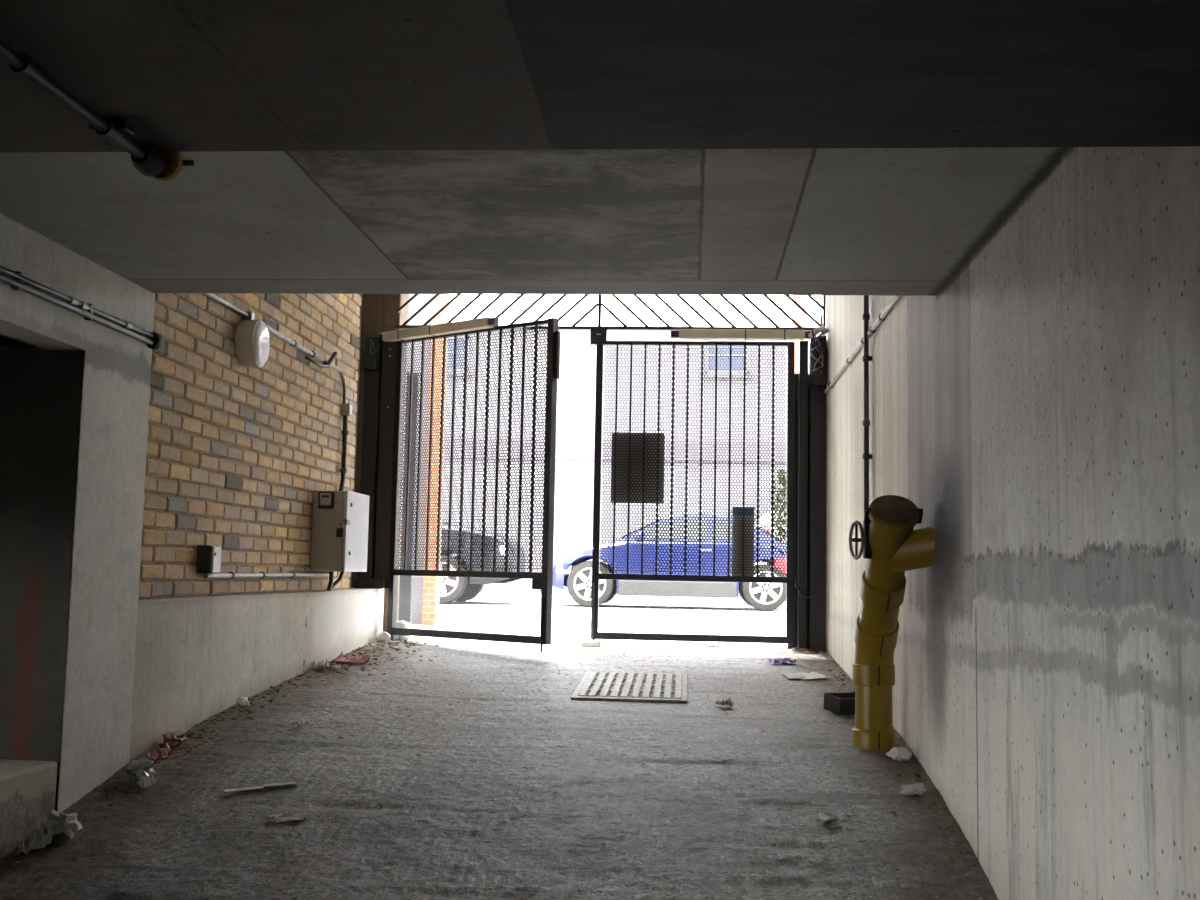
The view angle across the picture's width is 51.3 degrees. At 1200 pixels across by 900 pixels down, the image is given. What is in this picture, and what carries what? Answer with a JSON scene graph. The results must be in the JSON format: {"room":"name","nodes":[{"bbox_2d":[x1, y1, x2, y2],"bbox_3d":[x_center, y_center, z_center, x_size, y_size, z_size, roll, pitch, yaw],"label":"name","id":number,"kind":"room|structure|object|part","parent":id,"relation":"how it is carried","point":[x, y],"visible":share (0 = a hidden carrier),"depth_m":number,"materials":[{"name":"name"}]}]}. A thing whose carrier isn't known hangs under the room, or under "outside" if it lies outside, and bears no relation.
{"room":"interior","nodes":[
{"label":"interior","id":0,"kind":"room"},
{"bbox_2d":[0,335,44,349],"bbox_3d":[-3.182,-1.303,-1.909,1.300,0.540,13.500,1,-6,4],"label":"ceiling","id":1,"kind":"structure","parent":0,"point":[2,346],"depth_m":4.60,"materials":[{"name":"concrete"}]},
{"bbox_2d":[57,261,154,812],"bbox_3d":[-2.092,0.451,4.862,0.370,2.320,0.567,1,-6,4],"label":"wall pillar","id":2,"kind":"structure","parent":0,"point":[108,522],"depth_m":4.83,"materials":[{"name":"concrete"}]},
{"bbox_2d":[0,350,84,810],"bbox_3d":[-2.121,0.552,4.565,0.378,1.860,0.004,1,-6,4],"label":"door","id":3,"kind":"structure","parent":2,"relation":"attached to","point":[41,390],"depth_m":4.58,"materials":[{"name":"metal"}]},
{"bbox_2d":[0,214,90,349],"bbox_3d":[-2.513,-1.208,-1.998,0.250,0.360,13.438,1,-6,4],"label":"lintel","id":4,"kind":"object","parent":2,"relation":"on","point":[25,317],"visible":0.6,"depth_m":4.35,"materials":[{"name":"concrete"}]},
{"bbox_2d":[0,266,162,349],"bbox_3d":[-1.951,-0.589,3.822,0.072,0.071,2.795,1,-6,4],"label":"conduit","id":5,"kind":"object","parent":4,"relation":"attached to","point":[154,341],"visible":1,"depth_m":4.54,"materials":[{"name":"metal"}]},
{"bbox_2d":[130,293,383,760],"bbox_3d":[-1.873,0.101,7.313,0.300,3.500,4.270,1,-6,4],"label":"wall","id":6,"kind":"structure","parent":0,"point":[237,455],"depth_m":6.30,"materials":[{"name":"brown brick"}]},
{"bbox_2d":[196,545,221,572],"bbox_3d":[-1.831,0.513,5.861,0.085,0.130,0.105,1,-6,4],"label":"sensor box","id":7,"kind":"object","parent":6,"relation":"attached to","point":[208,560],"visible":1,"depth_m":5.81,"materials":[{"name":"black plastic"}]},
{"bbox_3d":[-1.799,0.514,5.859,0.012,0.120,0.095,1,-6,4],"label":"plate","id":8,"kind":"part","parent":7,"relation":"part of","materials":[{"name":"white plastic"}]},
{"bbox_2d":[235,312,269,367],"bbox_3d":[-1.762,-0.561,6.367,0.119,0.285,0.246,1,-6,4],"label":"lamp","id":9,"kind":"object","parent":6,"relation":"attached to","point":[252,338],"visible":0.97,"depth_m":6.28,"materials":[{"name":"white plastic"}]},
{"bbox_2d":[203,572,328,578],"bbox_3d":[-1.769,0.685,6.845,0.036,0.035,2.030,1,-6,4],"label":"conduit","id":10,"kind":"object","parent":6,"relation":"attached to","point":[231,575],"visible":0.94,"depth_m":6.56,"materials":[{"name":"metal"}]},
{"bbox_2d":[203,293,345,402],"bbox_3d":[-1.776,-0.552,6.740,0.038,0.233,2.980,1,-6,4],"label":"conduit","id":11,"kind":"object","parent":6,"relation":"attached to","point":[215,297],"visible":0.69,"depth_m":6.98,"materials":[{"name":"metal"}]},
{"bbox_2d":[305,351,336,367],"bbox_3d":[-1.690,-0.561,7.556,0.085,0.141,0.424,1,-6,4],"label":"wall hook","id":12,"kind":"object","parent":6,"relation":"attached to","point":[326,364],"visible":0.98,"depth_m":7.64,"materials":[{"name":"black metal"}]},
{"bbox_3d":[-1.684,-0.518,7.502,0.048,0.045,0.332,0,-6,12],"label":"arm","id":13,"kind":"part","parent":12,"relation":"part of","materials":[{"name":"black plastic"}]},
{"bbox_2d":[310,490,369,590],"bbox_3d":[-1.617,0.571,7.778,0.225,0.611,0.553,1,-6,4],"label":"electrical box","id":14,"kind":"object","parent":6,"relation":"attached to","point":[340,519],"visible":1,"depth_m":7.55,"materials":[{"name":"grey metal"}]},
{"bbox_3d":[-1.520,0.513,7.791,0.020,0.490,0.526,1,-6,4],"label":"door","id":15,"kind":"part","parent":14,"relation":"part of","materials":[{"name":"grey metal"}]},
{"bbox_2d":[339,415,348,490],"bbox_3d":[-1.672,0.040,8.125,0.046,0.544,0.127,1,-6,1],"label":"cable","id":16,"kind":"object","parent":6,"relation":"attached to","point":[344,432],"visible":0.93,"depth_m":8.15,"materials":[{"name":"black plastic"}]},
{"bbox_2d":[341,403,351,415],"bbox_3d":[-1.660,-0.264,8.195,0.057,0.075,0.070,1,-6,4],"label":"junction box","id":17,"kind":"object","parent":6,"relation":"attached to","point":[346,408],"visible":1,"depth_m":8.16,"materials":[{"name":"metal"}]},
{"bbox_3d":[-1.635,-0.264,8.193,0.006,0.065,0.060,1,-6,4],"label":"lid","id":18,"kind":"part","parent":17,"relation":"part of","materials":[{"name":"white plastic"}]},
{"bbox_2d":[353,336,397,588],"bbox_3d":[-1.635,0.085,9.149,0.247,1.845,0.214,1,-6,4],"label":"gate post","id":19,"kind":"object","parent":6,"relation":"on","point":[379,358],"visible":0.85,"depth_m":9.13,"materials":[{"name":"black metal"}]},
{"bbox_2d":[379,317,498,341],"bbox_3d":[-1.171,-0.856,8.930,1.159,0.072,0.074,-3,-7,37],"label":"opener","id":20,"kind":"object","parent":19,"relation":"attached to","point":[485,322],"visible":1,"depth_m":8.87,"materials":[{"name":"beige metal"}]},
{"bbox_2d":[387,318,559,651],"bbox_3d":[-0.915,0.251,8.700,1.538,2.216,0.073,-3,-7,37],"label":"gate leaf","id":21,"kind":"object","parent":19,"relation":"attached to","point":[542,580],"visible":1,"depth_m":8.66,"materials":[{"name":"black paint"}]},
{"bbox_3d":[-0.930,1.277,8.605,1.385,0.050,0.050,-3,-7,37],"label":"rail","id":22,"kind":"part","parent":21,"relation":"part of","materials":[{"name":"black metal"}]},
{"bbox_3d":[-0.922,0.857,8.645,1.385,0.044,0.056,-3,-7,37],"label":"rail","id":23,"kind":"part","parent":21,"relation":"part of","materials":[{"name":"black metal"}]},
{"bbox_3d":[-0.926,1.069,8.625,1.385,0.368,0.002,-3,-7,37],"label":"panel","id":24,"kind":"part","parent":21,"relation":"part of","materials":[{"name":"black metal"}]},
{"bbox_3d":[-0.906,0.009,8.728,1.384,1.661,0.002,-3,-7,37],"label":"perforated panel","id":25,"kind":"part","parent":21,"relation":"part of","materials":[{"name":"black metal"}]},
{"bbox_3d":[-0.889,-0.832,8.809,1.385,0.028,0.050,-3,-7,37],"label":"rail","id":26,"kind":"part","parent":21,"relation":"part of","materials":[{"name":"black metal"}]},
{"bbox_2d":[349,294,362,587],"bbox_3d":[-1.991,-0.272,9.065,0.300,2.525,0.940,1,-6,4],"label":"wall","id":27,"kind":"structure","parent":0,"point":[361,295],"depth_m":9.37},
{"bbox_2d":[351,294,408,631],"bbox_3d":[-1.724,-0.035,9.501,0.415,3.000,0.290,1,-6,4],"label":"wall pier","id":28,"kind":"object","parent":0,"point":[379,313],"visible":0.01,"depth_m":9.44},
{"bbox_2d":[398,294,432,624],"bbox_3d":[-2.590,-0.588,12.056,2.060,4.440,0.550,1,-6,4],"label":"wall","id":29,"kind":"structure","parent":0,"point":[420,300],"depth_m":11.71,"materials":[{"name":"white paint"}]},
{"bbox_2d":[422,294,448,624],"bbox_3d":[-1.522,-0.597,11.754,0.115,4.440,0.200,1,-6,4],"label":"pier","id":30,"kind":"object","parent":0,"point":[441,300],"visible":0.14,"depth_m":11.60,"materials":[{"name":"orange brick"}]},
{"bbox_2d":[0,638,998,899],"bbox_3d":[-1.609,1.136,0.130,5.600,1.262,18.250,1,-6,4],"label":"floor","id":31,"kind":"structure","parent":0,"point":[185,842],"depth_m":4.67,"materials":[{"name":"concrete"}]},
{"bbox_2d":[0,759,56,858],"bbox_3d":[-3.108,1.081,-2.183,1.346,1.265,13.433,1,-6,4],"label":"step","id":32,"kind":"structure","parent":31,"relation":"on","point":[27,787],"depth_m":4.28,"materials":[{"name":"concrete"}]},
{"bbox_2d":[16,821,51,853],"bbox_3d":[-1.896,1.297,4.190,0.110,0.093,0.088,4,-6,-29],"label":"paper scrap","id":33,"kind":"object","parent":31,"relation":"on","point":[33,842],"visible":1,"depth_m":4.17,"materials":[{"name":"white paper"}]},
{"bbox_2d":[43,809,82,838],"bbox_3d":[-1.846,1.283,4.309,0.108,0.095,0.123,1,-6,4],"label":"paper ball","id":34,"kind":"object","parent":31,"relation":"on","point":[61,824],"visible":0.96,"depth_m":4.28,"materials":[{"name":"white paper"}]},
{"bbox_2d":[126,758,157,781],"bbox_3d":[-1.782,1.237,4.840,0.129,0.094,0.105,1,-6,4],"label":"wrapper","id":35,"kind":"object","parent":31,"relation":"on","point":[137,769],"visible":0.89,"depth_m":4.81,"materials":[{"name":"grey plastic"}]},
{"bbox_2d":[135,773,161,787],"bbox_3d":[-1.722,1.263,4.775,0.054,0.047,0.100,-2,-6,26],"label":"foil tail","id":36,"kind":"object","parent":31,"relation":"on","point":[143,782],"visible":1,"depth_m":4.77,"materials":[{"name":"grey metal"}]},
{"bbox_2d":[148,741,169,758],"bbox_3d":[-1.816,1.238,5.147,0.077,0.058,0.144,2,-6,-12],"label":"wrapper","id":37,"kind":"object","parent":31,"relation":"on","point":[156,750],"visible":0.98,"depth_m":5.13,"materials":[{"name":"red plastic"}]},
{"bbox_2d":[162,731,187,746],"bbox_3d":[-1.824,1.235,5.345,0.092,0.059,0.163,1,-6,4],"label":"wrapper","id":38,"kind":"object","parent":31,"relation":"on","point":[171,738],"visible":0.92,"depth_m":5.31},
{"bbox_2d":[236,696,249,707],"bbox_3d":[-1.755,1.240,6.149,0.066,0.055,0.085,1,-6,4],"label":"cup","id":39,"kind":"object","parent":31,"relation":"on","point":[241,701],"visible":1,"depth_m":6.12,"materials":[{"name":"white paper"}]},
{"bbox_2d":[224,782,295,792],"bbox_3d":[-1.293,1.283,4.758,0.265,0.023,0.061,3,-6,-18],"label":"wood strip","id":40,"kind":"object","parent":31,"relation":"on","point":[285,783],"visible":1,"depth_m":4.75,"materials":[{"name":"beige wood"}]},
{"bbox_2d":[268,812,306,822],"bbox_3d":[-1.115,1.310,4.455,0.134,0.024,0.078,2,-6,-7],"label":"scrap","id":41,"kind":"object","parent":31,"relation":"on","point":[277,818],"visible":1,"depth_m":4.45,"materials":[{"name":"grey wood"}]},
{"bbox_2d":[291,719,308,726],"bbox_3d":[-1.373,1.247,5.718,0.077,0.033,0.081,3,-6,-16],"label":"paper scrap","id":42,"kind":"object","parent":31,"relation":"on","point":[305,723],"visible":1,"depth_m":5.71,"materials":[{"name":"white paper"}]},
{"bbox_2d":[313,659,331,668],"bbox_3d":[-1.662,1.280,7.499,0.100,0.059,0.098,6,-8,-42],"label":"paper scrap","id":43,"kind":"object","parent":31,"relation":"on","point":[324,663],"visible":0.96,"depth_m":7.49,"materials":[{"name":"white paper"}]},
{"bbox_2d":[332,663,340,668],"bbox_3d":[-1.575,1.290,7.460,0.057,0.038,0.066,2,-6,-4],"label":"paper scrap","id":44,"kind":"object","parent":31,"relation":"on","point":[335,665],"visible":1,"depth_m":7.45,"materials":[{"name":"white paper"}]},
{"bbox_2d":[336,651,369,662],"bbox_3d":[-1.534,1.286,7.762,0.208,0.066,0.152,3,-6,-14],"label":"wrapper","id":45,"kind":"object","parent":31,"relation":"on","point":[364,658],"visible":1,"depth_m":7.74,"materials":[{"name":"plastic"}]},
{"bbox_2d":[376,631,390,642],"bbox_3d":[-1.536,1.329,8.876,0.114,0.082,0.099,1,-6,4],"label":"plastic bag","id":46,"kind":"object","parent":31,"relation":"on","point":[383,636],"visible":0.89,"depth_m":8.84,"materials":[{"name":"white plastic"}]},
{"bbox_2d":[386,614,412,639],"bbox_3d":[-1.458,1.294,9.118,0.186,0.187,0.146,1,-6,4],"label":"plastic bag","id":47,"kind":"object","parent":31,"relation":"on","point":[402,637],"visible":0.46,"depth_m":9.08,"materials":[{"name":"white plastic"}]},
{"bbox_2d":[386,640,419,642],"bbox_3d":[-1.407,1.360,8.884,0.245,0.019,0.137,1,-6,4],"label":"paper sheet","id":48,"kind":"object","parent":31,"relation":"on","point":[414,641],"visible":0.73,"depth_m":8.84,"materials":[{"name":"white paper"}]},
{"bbox_2d":[15,640,982,899],"bbox_3d":[-0.196,1.387,6.296,3.181,0.536,5.387,1,-6,4],"label":"grit","id":49,"kind":"object","parent":31,"relation":"on","point":[952,839],"visible":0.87,"depth_m":5.04,"materials":[{"name":"gravel"}]},
{"bbox_2d":[99,638,977,866],"bbox_3d":[-0.170,1.360,6.619,3.213,0.432,4.880,1,-6,4],"label":"leaf litter","id":50,"kind":"object","parent":31,"relation":"on","point":[808,651],"visible":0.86,"depth_m":6.36,"materials":[{"name":"brown plant"}]},
{"bbox_2d":[580,640,600,646],"bbox_3d":[-0.065,1.380,8.880,0.140,0.048,0.150,1,-6,4],"label":"gate stop","id":51,"kind":"object","parent":31,"relation":"on","point":[584,643],"visible":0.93,"depth_m":8.81,"materials":[{"name":"concrete"}]},
{"bbox_2d":[571,671,687,703],"bbox_3d":[0.185,1.325,6.968,0.605,0.093,0.980,1,-6,4],"label":"drain cover","id":52,"kind":"object","parent":31,"relation":"on","point":[607,686],"visible":0.92,"depth_m":6.85,"materials":[{"name":"metal"}]},
{"bbox_2d":[707,644,718,647],"bbox_3d":[0.802,1.387,8.873,0.078,0.033,0.075,2,-6,-6],"label":"wrapper","id":53,"kind":"object","parent":31,"relation":"on","point":[709,646],"visible":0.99,"depth_m":8.85,"materials":[{"name":"white plastic"}]},
{"bbox_2d":[716,697,735,705],"bbox_3d":[0.641,1.279,6.376,0.078,0.049,0.112,2,-6,-13],"label":"paper scrap","id":54,"kind":"object","parent":31,"relation":"on","point":[727,702],"visible":1,"depth_m":6.34,"materials":[{"name":"paper"}]},
{"bbox_2d":[769,658,795,663],"bbox_3d":[1.174,1.352,8.043,0.167,0.042,0.105,2,-6,-7],"label":"wrapper","id":55,"kind":"object","parent":31,"relation":"on","point":[786,660],"visible":1,"depth_m":8.02,"materials":[{"name":"purple plastic"}]},
{"bbox_2d":[781,672,829,678],"bbox_3d":[1.221,1.346,7.466,0.265,0.030,0.244,2,-6,-7],"label":"paper sheet","id":56,"kind":"object","parent":31,"relation":"on","point":[802,675],"visible":1,"depth_m":7.44,"materials":[{"name":"white paper"}]},
{"bbox_2d":[787,316,828,651],"bbox_3d":[1.483,0.224,8.893,0.266,2.391,0.242,1,-6,4],"label":"gate post","id":57,"kind":"object","parent":31,"relation":"on","point":[810,406],"visible":0.93,"depth_m":8.87,"materials":[{"name":"black metal"}]},
{"bbox_2d":[590,327,797,643],"bbox_3d":[0.663,0.254,8.996,1.508,2.280,0.082,1,-6,3],"label":"gate leaf","id":58,"kind":"object","parent":57,"relation":"attached to","point":[637,459],"visible":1,"depth_m":8.99,"materials":[{"name":"black paint"}]},
{"bbox_3d":[0.273,0.130,9.066,0.385,0.515,0.004,1,-6,4],"label":"sign panel","id":59,"kind":"part","parent":58,"relation":"part of","materials":[{"name":"black metal"}]},
{"bbox_3d":[0.655,1.127,8.909,1.335,0.368,0.002,1,-6,4],"label":"panel","id":60,"kind":"part","parent":58,"relation":"part of","materials":[{"name":"black metal"}]},
{"bbox_3d":[0.651,1.335,8.888,1.335,0.050,0.050,1,-6,4],"label":"rail","id":61,"kind":"part","parent":58,"relation":"part of","materials":[{"name":"black metal"}]},
{"bbox_3d":[0.659,0.915,8.929,1.335,0.044,0.056,1,-6,4],"label":"rail","id":62,"kind":"part","parent":58,"relation":"part of","materials":[{"name":"black metal"}]},
{"bbox_3d":[0.676,0.067,9.011,1.335,1.661,0.002,1,-6,4],"label":"perforated panel","id":63,"kind":"part","parent":58,"relation":"part of","materials":[{"name":"black metal"}]},
{"bbox_3d":[0.692,-0.773,9.093,1.335,0.028,0.050,1,-6,4],"label":"rail","id":64,"kind":"part","parent":58,"relation":"part of","materials":[{"name":"black metal"}]},
{"bbox_3d":[1.025,0.686,8.958,0.155,0.433,0.004,1,-6,4],"label":"guard panel","id":65,"kind":"part","parent":58,"relation":"part of","materials":[{"name":"black metal"}]},
{"bbox_2d":[671,329,811,340],"bbox_3d":[1.022,-0.831,9.005,1.023,0.070,0.074,1,-6,4],"label":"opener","id":66,"kind":"object","parent":57,"relation":"attached to","point":[682,334],"visible":0.99,"depth_m":8.98,"materials":[{"name":"beige metal"}]},
{"bbox_2d":[818,812,838,820],"bbox_3d":[0.818,1.313,4.475,0.067,0.031,0.048,3,-6,-17],"label":"stone","id":67,"kind":"object","parent":31,"relation":"on","point":[827,816],"visible":1,"depth_m":4.46,"materials":[{"name":"grey stone"}]},
{"bbox_2d":[823,692,854,714],"bbox_3d":[1.244,1.267,6.253,0.200,0.096,0.149,4,-6,-24],"label":"tray","id":68,"kind":"object","parent":31,"relation":"on","point":[840,703],"visible":0.51,"depth_m":6.19,"materials":[{"name":"black plastic"}]},
{"bbox_2d":[849,495,934,750],"bbox_3d":[1.212,0.737,5.199,0.405,1.085,0.831,3,-6,-18],"label":"pipe","id":69,"kind":"object","parent":31,"relation":"on","point":[890,545],"visible":0.99,"depth_m":5.24,"materials":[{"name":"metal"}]},
{"bbox_2d":[886,747,911,760],"bbox_3d":[1.255,1.274,5.248,0.104,0.058,0.093,1,-6,4],"label":"stone","id":70,"kind":"object","parent":31,"relation":"on","point":[897,753],"visible":1,"depth_m":5.21,"materials":[{"name":"white stone"}]},
{"bbox_2d":[899,783,927,794],"bbox_3d":[1.194,1.288,4.755,0.114,0.044,0.076,1,-6,4],"label":"stone","id":71,"kind":"object","parent":31,"relation":"on","point":[917,788],"visible":0.97,"depth_m":4.73,"materials":[{"name":"grey stone"}]},
{"bbox_2d":[0,147,1067,295],"bbox_3d":[-0.373,-1.391,3.811,3.865,1.250,2.740,1,-6,4],"label":"ceiling slab","id":72,"kind":"structure","parent":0,"point":[794,221],"depth_m":4.00,"materials":[{"name":"concrete"}]},
{"bbox_2d":[410,625,786,646],"bbox_3d":[0.728,1.662,10.236,60.000,0.260,2.250,1,-6,4],"label":"pavement","id":73,"kind":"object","parent":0,"point":[558,634],"depth_m":10.50,"materials":[{"name":"grey concrete"}]},
{"bbox_2d":[398,372,420,624],"bbox_3d":[-1.623,0.427,10.652,0.120,2.185,0.120,1,-6,4],"label":"post","id":74,"kind":"object","parent":73,"relation":"on","point":[401,576],"visible":0.23,"depth_m":10.59,"materials":[{"name":"black paint"}]},
{"bbox_2d":[0,0,1199,152],"bbox_3d":[-1.772,-1.896,-3.068,5.665,1.528,11.285,1,-6,4],"label":"ceiling beam","id":75,"kind":"structure","parent":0,"point":[188,75],"depth_m":1.99,"materials":[{"name":"concrete"}]},
{"bbox_2d":[0,39,193,180],"bbox_3d":[-0.925,-0.663,1.409,0.103,0.072,2.135,1,-6,4],"label":"conduit","id":76,"kind":"object","parent":75,"relation":"attached to","point":[162,166],"visible":0.96,"depth_m":2.22,"materials":[{"name":"black plastic"}]},
{"bbox_2d":[439,618,785,632],"bbox_3d":[0.865,1.851,12.147,60.000,0.258,1.600,1,-6,4],"label":"channel","id":77,"kind":"object","parent":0,"point":[555,624],"visible":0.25,"depth_m":12.19,"materials":[{"name":"grey concrete"}]},
{"bbox_2d":[439,600,785,625],"bbox_3d":[1.204,2.315,16.862,60.000,0.260,7.900,1,-6,4],"label":"road","id":78,"kind":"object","parent":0,"point":[561,611],"visible":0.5,"depth_m":15.85,"materials":[{"name":"grey asphalt"}]},
{"bbox_2d":[439,518,525,603],"bbox_3d":[-3.519,1.424,19.304,4.600,1.799,2.010,1,-6,4],"label":"car","id":79,"kind":"object","parent":78,"relation":"on","point":[449,578],"visible":0.1,"depth_m":18.33,"materials":[{"name":"black paint"}]},
{"bbox_2d":[553,515,785,610],"bbox_3d":[1.085,1.683,18.877,3.512,1.382,1.890,1,-6,4],"label":"car","id":80,"kind":"object","parent":78,"relation":"on","point":[572,570],"visible":0.44,"depth_m":18.10,"materials":[{"name":"blue paint"}]},
{"bbox_3d":[1.118,2.007,18.058,1.698,0.220,0.082,1,-6,4],"label":"sill trim","id":81,"kind":"part","parent":80,"relation":"part of","materials":[{"name":"grey plastic"}]},
{"bbox_2d":[774,558,785,573],"bbox_3d":[2.636,1.678,18.093,0.240,0.220,0.189,1,-6,4],"label":"tail lamp","id":82,"kind":"object","parent":80,"relation":"attached to","point":[774,558],"depth_m":18.00,"materials":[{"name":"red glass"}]},
{"bbox_2d":[471,592,785,606],"bbox_3d":[1.594,2.808,22.276,60.000,0.340,3.000,1,-6,4],"label":"pavement opposite","id":83,"kind":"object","parent":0,"point":[555,597],"visible":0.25,"depth_m":20.96,"materials":[{"name":"grey concrete"}]},
{"bbox_2d":[442,330,821,597],"bbox_3d":[1.463,0.311,26.913,21.600,5.600,6.900,1,-6,4],"label":"building","id":84,"kind":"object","parent":83,"relation":"on","point":[576,383],"visible":0.08,"depth_m":23.76,"materials":[{"name":"paint"}]},
{"bbox_3d":[-2.943,-1.852,24.155,0.720,0.580,0.023,1,-6,4],"label":"pane","id":85,"kind":"part","parent":84,"relation":"part of","materials":[{"name":"clear glass"}]},
{"bbox_3d":[-2.953,-1.467,24.081,1.000,0.080,0.100,1,-6,4],"label":"sill","id":86,"kind":"part","parent":84,"relation":"part of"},
{"bbox_3d":[2.422,-1.785,23.763,0.720,0.580,0.023,1,-6,4],"label":"pane","id":87,"kind":"part","parent":84,"relation":"part of","materials":[{"name":"clear glass"}]},
{"bbox_3d":[2.412,-1.400,23.689,1.000,0.080,0.100,1,-6,4],"label":"sill","id":88,"kind":"part","parent":84,"relation":"part of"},
{"bbox_2d":[754,511,786,565],"bbox_3d":[4.837,1.883,22.234,4.250,1.619,1.950,1,-6,4],"label":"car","id":89,"kind":"object","parent":83,"relation":"on","point":[774,511],"visible":0.02,"depth_m":21.70,"materials":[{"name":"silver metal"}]},
{"bbox_2d":[770,470,786,600],"bbox_3d":[3.193,1.425,21.081,0.669,2.265,0.673,1,-6,4],"label":"tree","id":90,"kind":"object","parent":83,"relation":"on","point":[785,485],"visible":0.08,"depth_m":21.06,"materials":[{"name":"green plant"}]},
{"bbox_2d":[793,295,805,372],"bbox_3d":[1.834,-0.555,11.508,0.105,4.440,0.200,1,-6,4],"label":"pier","id":91,"kind":"object","parent":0,"point":[799,316],"depth_m":11.47,"materials":[{"name":"white concrete"}]},
{"bbox_2d":[822,146,1199,899],"bbox_3d":[1.228,-0.137,0.102,0.500,4.500,18.350,1,-6,4],"label":"wall","id":92,"kind":"structure","parent":0,"point":[1040,410],"depth_m":3.32,"materials":[{"name":"concrete"}]},
{"bbox_2d":[395,294,825,330],"bbox_3d":[0.063,-1.108,9.171,3.160,0.460,0.040,1,-6,4],"label":"transom","id":93,"kind":"object","parent":92,"relation":"attached to","point":[599,304],"visible":0.51,"depth_m":9.13,"materials":[{"name":"black paint"}]},
{"bbox_3d":[0.059,-0.891,9.150,3.160,0.024,0.040,1,-6,4],"label":"rail","id":94,"kind":"part","parent":93,"relation":"part of","materials":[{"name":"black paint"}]},
{"bbox_2d":[822,296,900,393],"bbox_3d":[1.469,-0.658,7.051,0.055,0.158,3.880,1,-6,4],"label":"conduit","id":95,"kind":"object","parent":92,"relation":"attached to","point":[881,317],"visible":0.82,"depth_m":6.97,"materials":[{"name":"metal"}]},
{"bbox_2d":[862,295,872,511],"bbox_3d":[1.442,-0.492,6.745,0.050,1.700,0.041,1,-6,4],"label":"conduit","id":96,"kind":"object","parent":92,"relation":"attached to","point":[866,358],"visible":0.77,"depth_m":6.71,"materials":[{"name":"metal"}]}
]}

